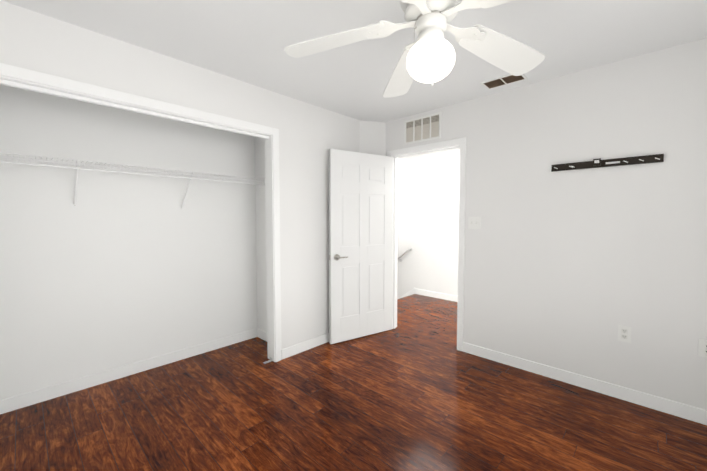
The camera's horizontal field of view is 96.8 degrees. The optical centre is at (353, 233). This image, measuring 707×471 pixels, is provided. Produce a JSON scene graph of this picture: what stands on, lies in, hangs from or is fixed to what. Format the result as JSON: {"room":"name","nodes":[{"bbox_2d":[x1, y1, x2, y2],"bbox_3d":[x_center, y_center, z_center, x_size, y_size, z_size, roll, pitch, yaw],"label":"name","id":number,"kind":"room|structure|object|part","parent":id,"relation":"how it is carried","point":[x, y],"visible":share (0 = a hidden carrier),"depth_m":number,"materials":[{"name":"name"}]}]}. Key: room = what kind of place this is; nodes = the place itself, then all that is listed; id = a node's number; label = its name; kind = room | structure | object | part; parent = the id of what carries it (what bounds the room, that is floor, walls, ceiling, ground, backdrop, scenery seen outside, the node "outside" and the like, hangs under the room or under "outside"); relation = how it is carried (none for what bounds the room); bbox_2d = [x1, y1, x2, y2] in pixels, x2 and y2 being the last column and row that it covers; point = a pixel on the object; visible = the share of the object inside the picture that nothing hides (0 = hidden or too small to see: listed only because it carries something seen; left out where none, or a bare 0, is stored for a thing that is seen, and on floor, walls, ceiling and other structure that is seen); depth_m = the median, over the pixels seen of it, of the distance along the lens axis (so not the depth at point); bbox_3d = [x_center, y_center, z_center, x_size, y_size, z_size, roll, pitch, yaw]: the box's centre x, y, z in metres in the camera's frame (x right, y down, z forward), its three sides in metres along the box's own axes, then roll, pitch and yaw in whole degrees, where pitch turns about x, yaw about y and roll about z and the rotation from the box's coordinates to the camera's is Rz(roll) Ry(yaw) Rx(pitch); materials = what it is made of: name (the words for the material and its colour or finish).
{"room":"empty bedroom","nodes":[
{"label":"empty bedroom","id":0,"kind":"room"},
{"bbox_2d":[0,85,257,399],"bbox_3d":[-1.835,-0.032,2.716,0.100,2.440,2.340,3,4,43],"label":"wall","id":1,"kind":"structure","parent":0,"point":[110,270],"depth_m":2.53,"materials":[{"name":"paint"}]},
{"bbox_2d":[0,152,264,208],"bbox_3d":[-1.719,-0.366,2.514,0.324,0.327,2.230,3,4,43],"label":"closet shelf","id":2,"kind":"object","parent":1,"relation":"attached to","point":[77,164],"visible":0.94,"depth_m":2.35,"materials":[{"name":"white metal"}]},
{"bbox_2d":[0,328,266,413],"bbox_3d":[-1.629,1.153,2.503,0.570,0.095,2.230,3,4,43],"label":"baseboard","id":3,"kind":"structure","parent":1,"relation":"attached to","point":[39,395],"depth_m":2.57,"materials":[{"name":"paint"}]},
{"bbox_2d":[0,0,359,348],"bbox_3d":[-0.932,-0.030,2.687,0.110,2.440,3.540,3,4,43],"label":"wall","id":4,"kind":"structure","parent":0,"point":[310,135],"depth_m":2.74,"materials":[{"name":"paint"}]},
{"bbox_2d":[0,63,281,361],"bbox_3d":[-1.379,0.153,2.224,0.144,2.118,1.916,3,4,43],"label":"trim","id":5,"kind":"structure","parent":4,"relation":"attached to","point":[25,79],"depth_m":2.43,"materials":[{"name":"paint"}]},
{"bbox_2d":[255,137,266,331],"bbox_3d":[-0.825,-0.060,3.294,0.570,2.440,0.110,3,4,43],"label":"wall","id":6,"kind":"structure","parent":0,"point":[261,236],"depth_m":3.38,"materials":[{"name":"paint"}]},
{"bbox_2d":[0,294,706,470],"bbox_3d":[0.726,1.261,2.276,4.510,0.100,5.350,3,4,43],"label":"floor","id":7,"kind":"structure","parent":0,"point":[397,399],"depth_m":2.07,"materials":[{"name":"brown wood"}]},
{"bbox_2d":[1,0,706,121],"bbox_3d":[0.163,-1.302,2.683,6.060,0.100,5.350,3,4,43],"label":"ceiling","id":8,"kind":"structure","parent":0,"point":[248,41],"depth_m":1.94,"materials":[{"name":"paint"}]},
{"bbox_2d":[284,0,544,97],"bbox_3d":[0.356,-0.926,1.332,1.257,0.517,1.285,3,4,43],"label":"ceiling fan","id":9,"kind":"object","parent":8,"relation":"hanging from","point":[428,55],"visible":1,"depth_m":1.41,"materials":[{"name":"white plastic"}]},
{"bbox_3d":[0.337,-0.755,1.375,0.208,0.171,0.208,3,4,43],"label":"globe","id":10,"kind":"part","parent":9,"relation":"part of","materials":[{"name":"white glass"}]},
{"bbox_2d":[481,74,526,89],"bbox_3d":[1.223,-1.241,2.559,0.305,0.011,0.175,3,4,43],"label":"ceiling vent","id":11,"kind":"object","parent":8,"relation":"in","point":[500,81],"visible":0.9,"depth_m":2.56,"materials":[{"name":"white plastic"}]},
{"bbox_2d":[360,120,385,155],"bbox_3d":[0.223,-0.080,3.699,0.175,2.440,0.260,3,4,43],"label":"wall","id":12,"kind":"structure","parent":0,"point":[372,137],"depth_m":3.65,"materials":[{"name":"paint"}]},
{"bbox_2d":[397,148,459,298],"bbox_3d":[1.310,0.641,5.310,4.250,4.040,0.100,3,4,43],"label":"wall","id":13,"kind":"structure","parent":0,"point":[428,209],"depth_m":5.24,"materials":[{"name":"paint"}]},
{"bbox_2d":[398,249,411,261],"bbox_3d":[0.435,0.829,6.026,1.530,1.172,0.082,3,4,43],"label":"handrail","id":14,"kind":"object","parent":13,"relation":"attached to","point":[401,255],"visible":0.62,"depth_m":5.54,"materials":[{"name":"white wood"}]},
{"bbox_2d":[399,288,457,301],"bbox_3d":[1.272,1.679,5.321,4.050,1.463,0.013,3,4,43],"label":"baseboard","id":15,"kind":"structure","parent":13,"relation":"attached to","point":[433,294],"depth_m":5.23,"materials":[{"name":"paint"}]},
{"bbox_2d":[385,38,706,409],"bbox_3d":[1.601,-0.029,2.651,3.620,2.440,0.110,3,4,43],"label":"wall","id":16,"kind":"structure","parent":0,"point":[569,270],"depth_m":2.37,"materials":[{"name":"paint"}]},
{"bbox_2d":[404,112,440,144],"bbox_3d":[0.729,-1.109,3.342,0.440,0.260,0.010,3,4,43],"label":"air vent","id":17,"kind":"object","parent":16,"relation":"in","point":[423,128],"visible":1,"depth_m":3.33,"materials":[{"name":"white plastic"}]},
{"bbox_2d":[387,137,465,350],"bbox_3d":[0.782,0.106,3.433,0.943,2.094,0.144,3,4,43],"label":"door frame","id":18,"kind":"structure","parent":16,"relation":"attached to","point":[460,143],"depth_m":3.16,"materials":[{"name":"paint"}]},
{"bbox_2d":[329,149,392,343],"bbox_3d":[0.102,0.138,3.443,0.823,2.006,0.153,-2,3,-33],"label":"door","id":19,"kind":"structure","parent":18,"relation":"attached to","point":[360,236],"depth_m":3.40,"materials":[{"name":"paint"}]},
{"bbox_2d":[468,217,480,228],"bbox_3d":[1.146,-0.100,2.989,0.116,0.116,0.020,3,4,43],"label":"switch plate","id":20,"kind":"object","parent":16,"relation":"attached to","point":[474,222],"visible":1,"depth_m":2.99,"materials":[{"name":"white plastic"}]},
{"bbox_2d":[281,333,706,424],"bbox_3d":[0.384,1.206,1.425,3.620,0.095,3.430,3,4,43],"label":"baseboard","id":21,"kind":"structure","parent":16,"relation":"attached to","point":[684,411],"depth_m":2.46,"materials":[{"name":"paint"}]},
{"bbox_2d":[551,154,663,171],"bbox_3d":[1.830,-0.520,2.311,0.645,0.062,0.034,3,4,43],"label":"rail","id":22,"kind":"object","parent":16,"relation":"attached to","point":[599,162],"visible":1,"depth_m":2.29,"materials":[{"name":"black metal"}]},
{"bbox_2d":[618,325,630,342],"bbox_3d":[1.957,0.725,2.269,0.072,0.116,0.009,3,4,43],"label":"duplex electrical outlet","id":23,"kind":"object","parent":16,"relation":"attached to","point":[624,333],"visible":1,"depth_m":2.27,"materials":[{"name":"white plastic"}]},
{"bbox_2d":[698,338,706,357],"bbox_3d":[2.243,0.733,1.995,0.072,0.116,0.012,3,4,43],"label":"outlet plate","id":24,"kind":"object","parent":16,"relation":"attached to","point":[702,347],"visible":1,"depth_m":2.01,"materials":[{"name":"white plastic"}]}
]}

